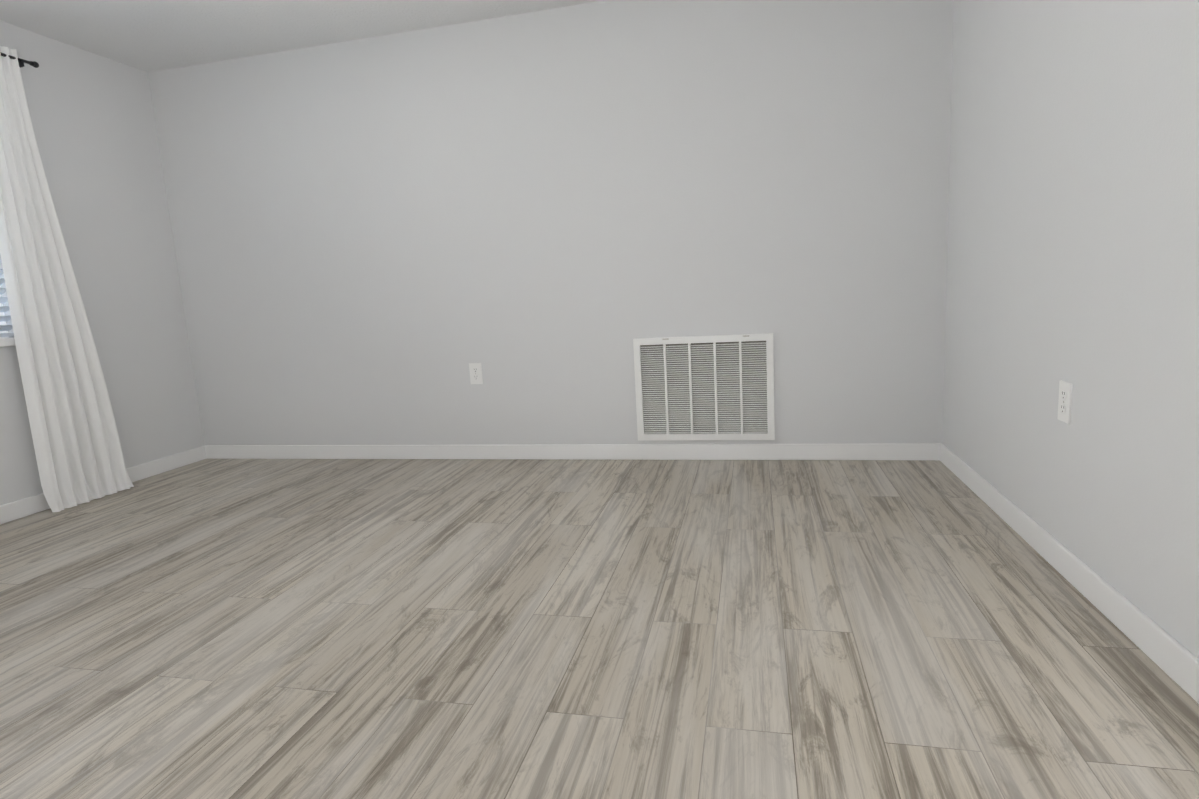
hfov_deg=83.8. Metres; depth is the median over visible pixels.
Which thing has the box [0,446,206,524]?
baseboard
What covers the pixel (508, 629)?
floor
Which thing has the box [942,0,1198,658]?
wall
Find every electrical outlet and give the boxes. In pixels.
[469,363,482,383]
[1057,380,1072,423]
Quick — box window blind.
[0,260,13,336]
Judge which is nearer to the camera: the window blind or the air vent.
the window blind
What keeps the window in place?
in the wall at (92, 115)
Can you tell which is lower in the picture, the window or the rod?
the window
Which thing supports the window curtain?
hanging from the rod
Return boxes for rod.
[0,52,38,67]
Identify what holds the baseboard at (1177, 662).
attached to the wall at (1073, 236)
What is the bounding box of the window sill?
[0,337,15,346]
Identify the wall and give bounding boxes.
[0,21,204,504]
[148,0,953,444]
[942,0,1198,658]
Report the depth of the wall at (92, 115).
3.86 m
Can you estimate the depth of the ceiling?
3.48 m
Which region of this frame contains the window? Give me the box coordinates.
[0,295,7,337]
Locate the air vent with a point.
(718, 387)
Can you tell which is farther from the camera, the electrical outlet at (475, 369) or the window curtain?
the electrical outlet at (475, 369)
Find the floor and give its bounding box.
[0,459,1198,798]
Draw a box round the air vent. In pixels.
[633,333,774,440]
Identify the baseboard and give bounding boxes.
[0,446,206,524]
[204,443,940,460]
[940,443,1198,703]
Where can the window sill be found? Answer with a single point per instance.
(9, 341)
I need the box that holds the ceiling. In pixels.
[0,0,604,71]
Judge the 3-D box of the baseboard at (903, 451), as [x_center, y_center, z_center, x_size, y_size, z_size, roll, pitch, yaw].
[-0.437,0.311,3.960,4.532,0.090,0.013,-1,9,13]
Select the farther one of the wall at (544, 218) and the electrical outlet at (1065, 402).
the wall at (544, 218)
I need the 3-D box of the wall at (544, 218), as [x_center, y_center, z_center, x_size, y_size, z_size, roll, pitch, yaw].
[-0.483,-0.862,3.858,4.532,2.440,0.160,-1,9,13]
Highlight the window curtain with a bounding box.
[0,46,133,511]

